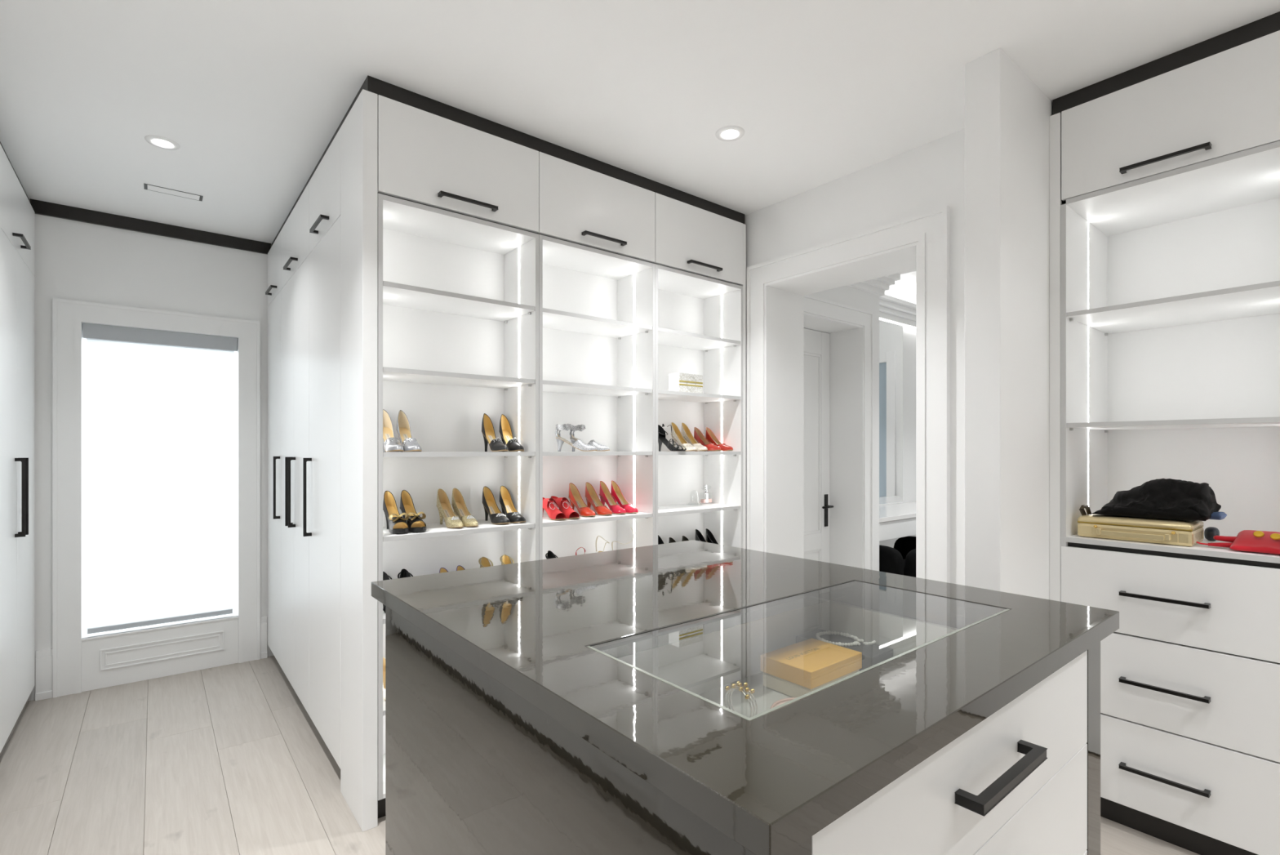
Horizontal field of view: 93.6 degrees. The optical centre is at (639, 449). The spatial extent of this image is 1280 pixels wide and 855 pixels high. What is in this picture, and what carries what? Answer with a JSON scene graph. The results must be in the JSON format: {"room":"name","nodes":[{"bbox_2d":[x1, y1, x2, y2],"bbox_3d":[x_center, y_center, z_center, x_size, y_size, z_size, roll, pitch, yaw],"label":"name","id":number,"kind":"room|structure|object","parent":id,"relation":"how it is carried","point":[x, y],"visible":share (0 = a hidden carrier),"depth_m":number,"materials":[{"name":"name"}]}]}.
{"room":"walk-in closet","nodes":[
{"label":"walk-in closet","id":0,"kind":"room"},
{"bbox_2d":[26,200,274,701],"bbox_3d":[-2.973,0.003,3.782,2.370,2.795,0.120,0,0,-39],"label":"wall","id":1,"kind":"structure","parent":0,"point":[75,260],"depth_m":3.58,"materials":[{"name":"white paint"}]},
{"bbox_2d":[0,142,28,199],"bbox_3d":[-1.985,-1.359,1.565,0.035,0.073,4.530,0,0,-39],"label":"trim","id":2,"kind":"structure","parent":1,"relation":"attached to","point":[0,142],"depth_m":2.99,"materials":[{"name":"black wood"}]},
{"bbox_2d":[30,199,271,254],"bbox_3d":[-2.950,-1.359,3.711,1.151,0.073,0.020,0,0,-39],"label":"trim","id":3,"kind":"structure","parent":1,"relation":"attached to","point":[40,207],"depth_m":3.65,"materials":[{"name":"black wood"}]},
{"bbox_2d":[35,616,267,700],"bbox_3d":[-2.948,1.262,3.709,1.111,0.275,0.024,0,0,-39],"label":"baseboard","id":4,"kind":"structure","parent":1,"relation":"attached to","point":[43,658],"depth_m":3.39,"materials":[{"name":"white paint"}]},
{"bbox_2d":[52,297,260,697],"bbox_3d":[-2.974,0.272,3.763,0.997,2.257,0.148,0,0,-39],"label":"window","id":5,"kind":"structure","parent":1,"relation":"in","point":[95,660],"depth_m":3.61,"materials":[{"name":"white paint"}]},
{"bbox_2d":[83,322,237,634],"bbox_3d":[-2.973,0.172,3.761,0.750,1.824,0.063,0,0,-39],"label":"roller blind","id":6,"kind":"object","parent":5,"relation":"attached to","point":[160,404],"visible":1,"depth_m":3.74,"materials":[{"name":"grey fabric"}]},
{"bbox_2d":[271,80,365,245],"bbox_3d":[-1.750,-1.359,3.177,0.035,0.073,2.318,0,0,-39],"label":"trim","id":7,"kind":"structure","parent":1,"relation":"attached to","point":[363,86],"depth_m":2.77,"materials":[{"name":"black wood"}]},
{"bbox_2d":[0,655,1199,854],"bbox_3d":[-0.127,1.460,1.987,4.700,0.120,6.650,0,0,-39],"label":"floor","id":8,"kind":"structure","parent":0,"point":[227,759],"depth_m":2.56,"materials":[{"name":"beige wood"}]},
{"bbox_2d":[0,143,35,752],"bbox_3d":[-3.229,0.039,2.739,0.615,2.722,1.120,0,0,-39],"label":"wardrobe","id":9,"kind":"object","parent":8,"relation":"on","point":[17,215],"visible":1,"depth_m":2.87,"materials":[{"name":"white paint"}]},
{"bbox_2d":[265,230,281,667],"bbox_3d":[-2.109,0.039,4.004,0.635,2.722,0.560,0,0,-39],"label":"wardrobe","id":10,"kind":"object","parent":8,"relation":"on","point":[273,291],"visible":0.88,"depth_m":3.78,"materials":[{"name":"white paint"}]},
{"bbox_2d":[281,182,309,715],"bbox_3d":[-1.672,0.039,3.464,0.635,2.722,0.826,0,0,-39],"label":"wardrobe","id":11,"kind":"object","parent":8,"relation":"on","point":[295,230],"visible":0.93,"depth_m":3.22,"materials":[{"name":"white paint"}]},
{"bbox_2d":[302,128,340,768],"bbox_3d":[-1.210,0.039,2.892,0.635,2.722,0.641,0,0,-39],"label":"wardrobe","id":12,"kind":"object","parent":8,"relation":"on","point":[324,534],"visible":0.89,"depth_m":2.68,"materials":[{"name":"white paint"}]},
{"bbox_2d":[340,88,538,831],"bbox_3d":[-0.825,0.039,2.549,0.733,2.722,0.369,0,0,-39],"label":"cabinet","id":13,"kind":"object","parent":8,"relation":"on","point":[439,215],"visible":0.77,"depth_m":2.52,"materials":[{"name":"white wood"}]},
{"bbox_2d":[382,656,385,700],"bbox_3d":[-1.000,0.915,2.397,0.063,0.125,0.216,0,0,-39],"label":"pump","id":14,"kind":"object","parent":13,"relation":"on","point":[384,658],"visible":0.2,"depth_m":2.45,"materials":[{"name":"beige leather"}]},
{"bbox_2d":[382,693,385,710],"bbox_3d":[-0.808,0.987,2.571,0.641,0.018,0.300,0,0,-39],"label":"shelf","id":15,"kind":"object","parent":13,"relation":"attached to","point":[384,701],"depth_m":2.31,"materials":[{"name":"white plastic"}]},
{"bbox_2d":[382,571,391,612],"bbox_3d":[-0.995,0.567,2.390,0.073,0.134,0.220,0,0,-39],"label":"sandal","id":16,"kind":"object","parent":13,"relation":"on","point":[385,576],"visible":0.2,"depth_m":2.47,"materials":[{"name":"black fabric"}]},
{"bbox_2d":[382,571,390,580],"bbox_3d":[-1.049,0.537,2.457,0.051,0.076,0.039,0,0,-39],"label":"shoe","id":17,"kind":"object","parent":16,"relation":"on","point":[385,576],"depth_m":2.47,"materials":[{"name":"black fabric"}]},
{"bbox_2d":[382,408,404,451],"bbox_3d":[-0.999,-0.080,2.411,0.068,0.177,0.216,0,0,-39],"label":"pump","id":18,"kind":"object","parent":13,"relation":"on","point":[390,443],"visible":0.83,"depth_m":2.44,"materials":[{"name":"silver metal"}]},
{"bbox_2d":[382,490,408,533],"bbox_3d":[-0.979,0.247,2.401,0.067,0.157,0.216,0,0,-39],"label":"shoe","id":19,"kind":"object","parent":13,"relation":"on","point":[396,523],"visible":1,"depth_m":2.40,"materials":[{"name":"black"}]},
{"bbox_2d":[397,568,413,577],"bbox_3d":[-0.929,0.567,2.444,0.073,0.134,0.220,0,0,-39],"label":"sandal","id":20,"kind":"object","parent":13,"relation":"on","point":[404,572],"visible":0.2,"depth_m":2.52,"materials":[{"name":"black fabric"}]},
{"bbox_2d":[400,568,410,577],"bbox_3d":[-0.983,0.537,2.511,0.051,0.076,0.039,0,0,-39],"label":"shoe","id":21,"kind":"object","parent":20,"relation":"on","point":[404,572],"depth_m":2.52,"materials":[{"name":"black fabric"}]},
{"bbox_2d":[395,409,422,451],"bbox_3d":[-0.944,-0.080,2.455,0.068,0.177,0.216,0,0,-39],"label":"pump","id":22,"kind":"object","parent":13,"relation":"on","point":[409,443],"visible":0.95,"depth_m":2.49,"materials":[{"name":"silver leather"}]},
{"bbox_2d":[400,489,426,531],"bbox_3d":[-0.926,0.247,2.444,0.067,0.157,0.216,0,0,-39],"label":"shoe","id":23,"kind":"object","parent":13,"relation":"on","point":[415,522],"visible":0.88,"depth_m":2.44,"materials":[{"name":"black"}]},
{"bbox_2d":[382,451,488,452],"bbox_3d":[-0.808,0.018,2.571,0.641,0.018,0.300,0,0,-39],"label":"shelf","id":24,"kind":"object","parent":13,"relation":"attached to","point":[383,451],"depth_m":2.52,"materials":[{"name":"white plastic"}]},
{"bbox_2d":[439,567,448,573],"bbox_3d":[-0.806,0.576,2.567,0.068,0.115,0.216,0,0,-39],"label":"pump","id":25,"kind":"object","parent":13,"relation":"on","point":[442,569],"visible":0.06,"depth_m":2.65,"materials":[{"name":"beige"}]},
{"bbox_2d":[436,488,463,528],"bbox_3d":[-0.810,0.248,2.561,0.065,0.155,0.221,0,0,-41],"label":"pump","id":26,"kind":"object","parent":13,"relation":"on","point":[446,511],"visible":1,"depth_m":2.59,"materials":[{"name":"beige leather"}]},
{"bbox_2d":[382,518,532,536],"bbox_3d":[-0.808,0.335,2.571,0.641,0.018,0.300,0,0,-39],"label":"shelf","id":27,"kind":"object","parent":13,"relation":"attached to","point":[434,528],"depth_m":2.52,"materials":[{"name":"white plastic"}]},
{"bbox_2d":[382,371,533,388],"bbox_3d":[-0.808,-0.302,2.571,0.641,0.018,0.300,0,0,-39],"label":"shelf","id":28,"kind":"object","parent":13,"relation":"attached to","point":[436,380],"depth_m":2.57,"materials":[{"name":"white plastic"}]},
{"bbox_2d":[382,285,534,321],"bbox_3d":[-0.808,-0.624,2.571,0.641,0.018,0.300,0,0,-39],"label":"shelf","id":29,"kind":"object","parent":13,"relation":"attached to","point":[411,299],"depth_m":2.57,"materials":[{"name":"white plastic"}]},
{"bbox_2d":[456,564,465,570],"bbox_3d":[-0.746,0.576,2.615,0.068,0.115,0.216,0,0,-39],"label":"pump","id":30,"kind":"object","parent":13,"relation":"on","point":[459,567],"visible":0.07,"depth_m":2.70,"materials":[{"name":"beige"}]},
{"bbox_2d":[451,488,478,526],"bbox_3d":[-0.758,0.248,2.603,0.065,0.155,0.221,0,0,-41],"label":"pump","id":31,"kind":"object","parent":13,"relation":"on","point":[460,508],"visible":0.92,"depth_m":2.63,"materials":[{"name":"beige leather"}]},
{"bbox_2d":[478,556,493,567],"bbox_3d":[-0.650,0.560,2.656,0.068,0.147,0.219,0,0,-39],"label":"sandal","id":32,"kind":"object","parent":13,"relation":"on","point":[483,561],"visible":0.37,"depth_m":2.74,"materials":[{"name":"beige fabric"}]},
{"bbox_2d":[481,413,507,451],"bbox_3d":[-0.651,-0.080,2.692,0.068,0.177,0.216,0,0,-39],"label":"pump","id":33,"kind":"object","parent":13,"relation":"on","point":[495,444],"visible":0.98,"depth_m":2.73,"materials":[{"name":"black leather"}]},
{"bbox_2d":[481,486,510,524],"bbox_3d":[-0.649,0.247,2.694,0.072,0.157,0.216,0,0,-39],"label":"pump","id":34,"kind":"object","parent":13,"relation":"on","point":[491,507],"visible":1,"depth_m":2.72,"materials":[{"name":"black leather"}]},
{"bbox_2d":[499,554,514,564],"bbox_3d":[-0.568,0.560,2.710,0.068,0.147,0.219,0,0,-37],"label":"sandal","id":35,"kind":"object","parent":13,"relation":"on","point":[504,559],"visible":0.3,"depth_m":2.79,"materials":[{"name":"gold metal"}]},
{"bbox_2d":[498,413,524,451],"bbox_3d":[-0.587,-0.080,2.745,0.068,0.177,0.216,0,0,-36],"label":"pump","id":36,"kind":"object","parent":13,"relation":"on","point":[513,444],"visible":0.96,"depth_m":2.78,"materials":[{"name":"black leather"}]},
{"bbox_2d":[498,485,525,522],"bbox_3d":[-0.586,0.247,2.745,0.072,0.157,0.216,0,0,-36],"label":"pump","id":37,"kind":"object","parent":13,"relation":"on","point":[508,507],"visible":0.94,"depth_m":2.77,"materials":[{"name":"black leather"}]},
{"bbox_2d":[536,151,655,559],"bbox_3d":[-0.272,0.039,2.986,0.677,2.722,0.353,0,0,-39],"label":"cabinet","id":38,"kind":"object","parent":8,"relation":"on","point":[597,232],"visible":0.59,"depth_m":3.09,"materials":[{"name":"white wood"}]},
{"bbox_2d":[545,550,557,558],"bbox_3d":[-0.383,0.564,2.873,0.073,0.139,0.220,0,0,-39],"label":"sandal","id":39,"kind":"object","parent":38,"relation":"on","point":[549,554],"visible":0.28,"depth_m":2.95,"materials":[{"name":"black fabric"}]},
{"bbox_2d":[542,497,567,519],"bbox_3d":[-0.418,0.276,2.843,0.066,0.098,0.216,0,0,-42],"label":"mule","id":40,"kind":"object","parent":38,"relation":"on","point":[551,508],"visible":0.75,"depth_m":2.82,"materials":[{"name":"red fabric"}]},
{"bbox_2d":[551,495,580,519],"bbox_3d":[-0.361,0.276,2.889,0.066,0.098,0.216,0,0,-42],"label":"mule","id":41,"kind":"object","parent":38,"relation":"on","point":[564,505],"visible":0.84,"depth_m":2.87,"materials":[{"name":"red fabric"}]},
{"bbox_2d":[555,423,596,451],"bbox_3d":[-0.311,-0.059,2.925,0.206,0.136,0.068,0,0,8],"label":"heels","id":42,"kind":"object","parent":38,"relation":"on","point":[578,444],"visible":1,"depth_m":2.91,"materials":[{"name":"silver metal"}]},
{"bbox_2d":[568,482,595,516],"bbox_3d":[-0.288,0.247,2.986,0.068,0.157,0.216,0,0,-39],"label":"pump","id":43,"kind":"object","parent":38,"relation":"on","point":[575,499],"visible":0.98,"depth_m":3.02,"materials":[{"name":"red"}]},
{"bbox_2d":[569,424,609,451],"bbox_3d":[-0.254,-0.059,3.029,0.206,0.136,0.068,0,0,8],"label":"heels","id":44,"kind":"object","parent":38,"relation":"on","point":[600,447],"visible":0.73,"depth_m":3.01,"materials":[{"name":"silver metal"}]},
{"bbox_2d":[542,383,648,396],"bbox_3d":[-0.281,-0.302,2.997,0.639,0.018,0.300,0,0,-39],"label":"shelf","id":45,"kind":"object","parent":38,"relation":"attached to","point":[548,389],"depth_m":3.02,"materials":[{"name":"white wood"}]},
{"bbox_2d":[542,311,649,337],"bbox_3d":[-0.281,-0.624,2.997,0.639,0.018,0.300,0,0,-39],"label":"shelf","id":46,"kind":"object","parent":38,"relation":"attached to","point":[569,323],"depth_m":3.01,"materials":[{"name":"white wood"}]},
{"bbox_2d":[542,510,650,522],"bbox_3d":[-0.281,0.335,2.997,0.639,0.018,0.300,0,0,-39],"label":"shelf","id":47,"kind":"object","parent":38,"relation":"attached to","point":[642,514],"depth_m":2.94,"materials":[{"name":"white wood"}]},
{"bbox_2d":[585,482,612,515],"bbox_3d":[-0.210,0.247,3.049,0.068,0.157,0.216,0,0,-39],"label":"pump","id":48,"kind":"object","parent":38,"relation":"on","point":[592,498],"visible":0.98,"depth_m":3.08,"materials":[{"name":"red"}]},
{"bbox_2d":[595,535,609,551],"bbox_3d":[-0.143,0.536,3.038,0.072,0.194,0.215,0,0,-39],"label":"sandal","id":49,"kind":"object","parent":38,"relation":"on","point":[597,535],"visible":0.25,"depth_m":3.10,"materials":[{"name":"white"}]},
{"bbox_2d":[599,480,626,513],"bbox_3d":[-0.141,0.245,3.105,0.061,0.161,0.216,0,0,-39],"label":"pump","id":50,"kind":"object","parent":38,"relation":"on","point":[605,495],"visible":0.97,"depth_m":3.13,"materials":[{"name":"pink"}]},
{"bbox_2d":[611,527,634,550],"bbox_3d":[-0.058,0.513,3.030,0.073,0.241,0.215,0,0,-39],"label":"sandal","id":51,"kind":"object","parent":38,"relation":"on","point":[631,527],"visible":0.18,"depth_m":3.06,"materials":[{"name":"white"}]},
{"bbox_2d":[610,480,638,513],"bbox_3d":[-0.082,0.245,3.140,0.061,0.161,0.216,0,0,-40],"label":"pump","id":52,"kind":"object","parent":38,"relation":"on","point":[615,491],"visible":0.95,"depth_m":3.17,"materials":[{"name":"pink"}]},
{"bbox_2d":[653,192,746,548],"bbox_3d":[0.263,0.039,3.419,0.699,2.722,0.353,0,0,-39],"label":"cabinet","id":53,"kind":"object","parent":8,"relation":"on","point":[700,262],"visible":0.59,"depth_m":3.53,"materials":[{"name":"white wood"}]},
{"bbox_2d":[657,534,664,544],"bbox_3d":[0.156,0.556,3.344,0.062,0.155,0.216,0,0,-39],"label":"pump","id":54,"kind":"object","parent":53,"relation":"on","point":[660,540],"visible":0.04,"depth_m":3.42,"materials":[{"name":"black leather"}]},
{"bbox_2d":[657,423,686,451],"bbox_3d":[0.165,-0.067,3.277,0.078,0.151,0.220,0,0,-39],"label":"sandal","id":55,"kind":"object","parent":53,"relation":"on","point":[661,432],"visible":0.98,"depth_m":3.31,"materials":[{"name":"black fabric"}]},
{"bbox_2d":[668,537,675,542],"bbox_3d":[0.240,0.571,3.412,0.068,0.125,0.216,0,0,-39],"label":"pump","id":56,"kind":"object","parent":53,"relation":"on","point":[671,540],"visible":0.07,"depth_m":3.50,"materials":[{"name":"black leather"}]},
{"bbox_2d":[671,422,697,451],"bbox_3d":[0.250,-0.077,3.427,0.068,0.170,0.206,0,0,-39],"label":"pump","id":57,"kind":"object","parent":53,"relation":"on","point":[677,437],"visible":0.9,"depth_m":3.46,"materials":[{"name":"white leather"}]},
{"bbox_2d":[681,535,688,541],"bbox_3d":[0.321,0.571,3.478,0.068,0.125,0.216,0,0,-39],"label":"pump","id":58,"kind":"object","parent":53,"relation":"on","point":[684,538],"visible":0.1,"depth_m":3.56,"materials":[{"name":"black leather"}]},
{"bbox_2d":[668,372,702,393],"bbox_3d":[0.256,-0.365,3.345,0.180,0.108,0.087,0,0,-39],"label":"patterned box","id":59,"kind":"object","parent":53,"relation":"on","point":[678,381],"visible":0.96,"depth_m":3.30,"materials":[{"name":"white cardboard"}]},
{"bbox_2d":[680,422,707,451],"bbox_3d":[0.314,-0.077,3.479,0.068,0.170,0.206,0,0,-39],"label":"pump","id":60,"kind":"object","parent":53,"relation":"on","point":[687,435],"visible":0.84,"depth_m":3.51,"materials":[{"name":"beige leather"}]},
{"bbox_2d":[657,502,738,512],"bbox_3d":[0.244,0.335,3.421,0.635,0.018,0.300,0,0,-39],"label":"shelf","id":61,"kind":"object","parent":53,"relation":"attached to","point":[663,507],"depth_m":3.45,"materials":[{"name":"white wood"}]},
{"bbox_2d":[657,392,738,402],"bbox_3d":[0.244,-0.302,3.421,0.635,0.018,0.300,0,0,-39],"label":"shelf","id":62,"kind":"object","parent":53,"relation":"attached to","point":[662,397],"depth_m":3.46,"materials":[{"name":"white wood"}]},
{"bbox_2d":[657,330,739,351],"bbox_3d":[0.244,-0.624,3.421,0.635,0.018,0.300,0,0,-39],"label":"shelf","id":63,"kind":"object","parent":53,"relation":"attached to","point":[678,340],"depth_m":3.45,"materials":[{"name":"white wood"}]},
{"bbox_2d":[694,528,706,542],"bbox_3d":[0.404,0.556,3.545,0.062,0.155,0.216,0,0,-39],"label":"pump","id":64,"kind":"object","parent":53,"relation":"on","point":[699,536],"visible":0.2,"depth_m":3.62,"materials":[{"name":"black leather"}]},
{"bbox_2d":[700,484,711,503],"bbox_3d":[0.402,0.269,3.649,0.084,0.112,0.036,0,0,-39],"label":"perfume bottle","id":65,"kind":"object","parent":53,"relation":"on","point":[702,500],"visible":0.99,"depth_m":3.64,"materials":[{"name":"clear glass"}]},
{"bbox_2d":[693,426,721,451],"bbox_3d":[0.397,-0.064,3.540,0.068,0.145,0.216,0,0,-39],"label":"pump","id":66,"kind":"object","parent":53,"relation":"on","point":[699,437],"visible":0.88,"depth_m":3.56,"materials":[{"name":"red leather"}]},
{"bbox_2d":[705,528,719,544],"bbox_3d":[0.470,0.556,3.573,0.062,0.155,0.216,0,0,-39],"label":"pump","id":67,"kind":"object","parent":53,"relation":"on","point":[709,537],"visible":0.27,"depth_m":3.63,"materials":[{"name":"black leather"}]},
{"bbox_2d":[705,426,733,451],"bbox_3d":[0.468,-0.064,3.558,0.068,0.145,0.216,0,0,-39],"label":"pump","id":68,"kind":"object","parent":53,"relation":"on","point":[710,437],"visible":0.85,"depth_m":3.59,"materials":[{"name":"red leather"}]},
{"bbox_2d":[371,539,1119,854],"bbox_3d":[0.155,0.863,1.342,1.097,1.075,1.244,0,0,-39],"label":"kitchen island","id":69,"kind":"object","parent":8,"relation":"on","point":[574,704],"visible":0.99,"depth_m":0.98,"materials":[{"name":"grey stone"}]},
{"bbox_2d":[724,680,757,719],"bbox_3d":[0.199,0.501,1.190,0.035,0.080,0.072,0,0,-39],"label":"bracelet","id":70,"kind":"object","parent":69,"relation":"on","point":[739,686],"visible":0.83,"depth_m":1.19,"materials":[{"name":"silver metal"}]},
{"bbox_2d":[770,697,804,711],"bbox_3d":[0.323,0.525,1.167,0.138,0.033,0.138,0,0,-39],"label":"dish","id":71,"kind":"object","parent":69,"relation":"in","point":[780,701],"visible":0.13,"depth_m":1.22,"materials":[{"name":"beige ceramic"}]},
{"bbox_2d":[760,637,862,697],"bbox_3d":[0.396,0.506,1.389,0.198,0.071,0.138,0,0,-39],"label":"gift box","id":72,"kind":"object","parent":69,"relation":"on","point":[799,668],"visible":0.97,"depth_m":1.35,"materials":[{"name":"gold"}]},
{"bbox_2d":[795,628,893,673],"bbox_3d":[0.505,0.509,1.497,0.098,0.064,0.213,0,0,-39],"label":"tray","id":73,"kind":"object","parent":69,"relation":"on","point":[873,654],"visible":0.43,"depth_m":1.45,"materials":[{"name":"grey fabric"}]},
{"bbox_2d":[815,630,875,646],"bbox_3d":[0.504,0.471,1.501,0.099,0.016,0.132,0,0,-39],"label":"pearl necklace","id":74,"kind":"object","parent":73,"relation":"on","point":[857,641],"visible":0.96,"depth_m":1.48,"materials":[{"name":"white"}]},
{"bbox_2d":[1049,30,1279,854],"bbox_3d":[2.061,0.037,2.276,0.608,2.725,0.720,0,0,-39],"label":"display cabinet","id":75,"kind":"object","parent":8,"relation":"on","point":[1165,236],"visible":0.84,"depth_m":2.25,"materials":[{"name":"white wood"}]},
{"bbox_2d":[1077,513,1204,546],"bbox_3d":[1.895,0.296,2.287,0.237,0.087,0.339,0,0,-39],"label":"case","id":76,"kind":"object","parent":75,"relation":"on","point":[1149,530],"visible":0.91,"depth_m":2.21,"materials":[{"name":"gold metal"}]},
{"bbox_2d":[1079,504,1091,515],"bbox_3d":[1.760,0.238,2.374,0.059,0.040,0.031,0,0,-39],"label":"hair claw","id":77,"kind":"object","parent":76,"relation":"on","point":[1082,509],"visible":1,"depth_m":2.37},
{"bbox_2d":[1091,478,1226,520],"bbox_3d":[1.950,0.179,2.273,0.249,0.144,0.364,0,0,-39],"label":"bag","id":78,"kind":"object","parent":76,"relation":"on","point":[1161,498],"visible":1,"depth_m":2.20,"materials":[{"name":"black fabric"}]},
{"bbox_2d":[1052,11,1279,115],"bbox_3d":[1.862,-1.359,2.160,0.038,0.071,0.640,0,0,-39],"label":"trim","id":79,"kind":"structure","parent":75,"relation":"attached to","point":[1268,24],"depth_m":2.12,"materials":[{"name":"black wood"}]},
{"bbox_2d":[1066,533,1279,557],"bbox_3d":[2.067,0.349,2.289,0.559,0.019,0.596,0,0,-39],"label":"shelf","id":80,"kind":"object","parent":75,"relation":"attached to","point":[1197,550],"depth_m":2.15,"materials":[{"name":"white wood"}]},
{"bbox_2d":[1066,285,1279,333],"bbox_3d":[2.068,-0.527,2.290,0.554,0.017,0.594,0,0,-39],"label":"shelf","id":81,"kind":"object","parent":75,"relation":"attached to","point":[1242,304],"depth_m":2.28,"materials":[{"name":"white wood"}]},
{"bbox_2d":[1067,422,1279,430],"bbox_3d":[2.068,-0.096,2.290,0.554,0.017,0.594,0,0,-39],"label":"shelf","id":82,"kind":"object","parent":75,"relation":"attached to","point":[1071,425],"depth_m":2.27,"materials":[{"name":"white wood"}]},
{"bbox_2d":[1204,526,1219,540],"bbox_3d":[2.145,0.314,2.254,0.070,0.050,0.040,0,0,-39],"label":"pouch","id":83,"kind":"object","parent":75,"relation":"on","point":[1210,531],"visible":0.83,"depth_m":2.24,"materials":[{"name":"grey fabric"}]},
{"bbox_2d":[1195,529,1279,554],"bbox_3d":[2.077,0.305,2.063,0.216,0.068,0.231,0,0,-39],"label":"handbag","id":84,"kind":"object","parent":75,"relation":"on","point":[1250,540],"visible":1,"depth_m":2.01,"materials":[{"name":"red leather"}]},
{"bbox_2d":[0,0,1279,274],"bbox_3d":[0.308,-1.455,2.339,5.820,0.120,6.650,0,0,-39],"label":"ceiling","id":85,"kind":"structure","parent":0,"point":[252,94],"depth_m":2.25,"materials":[{"name":"white paint"}]},
{"bbox_2d":[144,135,180,150],"bbox_3d":[-2.167,-1.392,2.729,0.128,0.006,0.128,0,0,-39],"label":"recessed light","id":86,"kind":"object","parent":85,"relation":"in","point":[158,141],"visible":1,"depth_m":2.72,"materials":[{"name":"white paint"}]},
{"bbox_2d":[143,183,203,201],"bbox_3d":[-2.527,-1.394,3.259,0.251,0.002,0.086,0,0,-39],"label":"ceiling vent","id":87,"kind":"object","parent":85,"relation":"in","point":[148,187],"visible":1,"depth_m":3.25,"materials":[{"name":"grey metal"}]},
{"bbox_2d":[715,125,744,141],"bbox_3d":[0.397,-1.392,2.651,0.128,0.006,0.128,0,0,-39],"label":"recessed light","id":88,"kind":"object","parent":85,"relation":"in","point":[732,133],"visible":1,"depth_m":2.64,"materials":[{"name":"white paint"}]},
{"bbox_2d":[808,285,879,570],"bbox_3d":[1.155,0.003,4.585,1.440,2.795,0.620,0,0,-39],"label":"wall","id":89,"kind":"structure","parent":0,"point":[846,295],"depth_m":4.76,"materials":[{"name":"white paint"}]},
{"bbox_2d":[804,294,874,569],"bbox_3d":[1.271,0.164,4.459,1.144,2.472,0.342,0,0,-39],"label":"door","id":90,"kind":"structure","parent":89,"relation":"in","point":[839,338],"depth_m":4.69,"materials":[{"name":"white paint"}]},
{"bbox_2d":[846,273,900,296],"bbox_3d":[1.255,-1.312,4.560,1.545,0.165,0.685,0,0,-39],"label":"trim","id":91,"kind":"structure","parent":89,"relation":"attached to","point":[878,286],"depth_m":4.69,"materials":[{"name":"white paint"}]},
{"bbox_2d":[744,128,964,585],"bbox_3d":[1.102,0.003,3.248,0.323,2.795,1.757,0,0,-39],"label":"wall","id":92,"kind":"structure","parent":0,"point":[931,175],"depth_m":2.81,"materials":[{"name":"white paint"}]},
{"bbox_2d":[365,75,744,223],"bbox_3d":[-0.207,-1.359,2.913,2.103,0.073,0.032,0,0,-39],"label":"trim","id":93,"kind":"structure","parent":92,"relation":"attached to","point":[375,86],"depth_m":2.67,"materials":[{"name":"black wood"}]},
{"bbox_2d":[746,205,950,582],"bbox_3d":[1.130,0.164,3.200,0.370,2.472,1.147,0,0,-39],"label":"door frame","id":94,"kind":"structure","parent":92,"relation":"in","point":[776,288],"depth_m":3.24,"materials":[{"name":"white paint"}]},
{"bbox_2d":[879,285,915,547],"bbox_3d":[2.518,-0.175,6.111,2.600,3.150,0.100,0,0,-39],"label":"wall","id":95,"kind":"structure","parent":0,"point":[909,333],"depth_m":6.29,"materials":[{"name":"white paint"}]},
{"bbox_2d":[879,319,903,505],"bbox_3d":[2.135,-0.371,5.730,1.484,1.837,0.009,0,0,-39],"label":"mirror panel","id":96,"kind":"object","parent":95,"relation":"attached to","point":[891,334],"visible":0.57,"depth_m":6.04,"materials":[{"name":"mirror"}]},
{"bbox_2d":[879,293,915,327],"bbox_3d":[2.561,-1.380,5.979,2.500,0.180,0.160,0,0,-39],"label":"trim","id":97,"kind":"structure","parent":95,"relation":"attached to","point":[891,308],"depth_m":5.96,"materials":[{"name":"white paint"}]},
{"bbox_2d":[879,317,915,328],"bbox_3d":[2.534,-1.287,6.036,2.430,0.005,0.017,0,0,-39],"label":"light","id":98,"kind":"object","parent":95,"relation":"attached to","point":[879,317],"visible":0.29,"depth_m":6.09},
{"bbox_2d":[891,271,915,293],"bbox_3d":[3.562,-1.700,4.820,2.600,0.100,3.420,0,0,-39],"label":"ceiling","id":99,"kind":"structure","parent":0,"point":[907,282],"depth_m":5.94,"materials":[{"name":"white paint"}]},
{"bbox_2d":[964,48,1064,599],"bbox_3d":[1.667,0.003,2.498,1.167,2.795,0.120,0,0,-39],"label":"column","id":100,"kind":"structure","parent":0,"point":[1007,115],"depth_m":2.16,"materials":[{"name":"white paint"}]},
{"bbox_3d":[3.065,1.406,4.290,4.040,0.009,3.420,0,0,-39],"label":"floor","id":101,"kind":"structure","parent":0,"visible":0},
{"bbox_2d":[879,501,915,541],"bbox_3d":[2.654,0.974,5.787,2.397,0.852,0.574,0,0,-39],"label":"vanity","id":102,"kind":"object","parent":101,"relation":"on","point":[895,520],"visible":0.14,"depth_m":5.10,"materials":[{"name":"white wood"}]},
{"bbox_2d":[879,536,915,577],"bbox_3d":[2.269,1.091,5.100,0.880,0.618,0.600,0,0,-39],"label":"tub chair","id":103,"kind":"object","parent":101,"relation":"on","point":[900,559],"visible":0.22,"depth_m":4.80,"materials":[{"name":"black fabric"}]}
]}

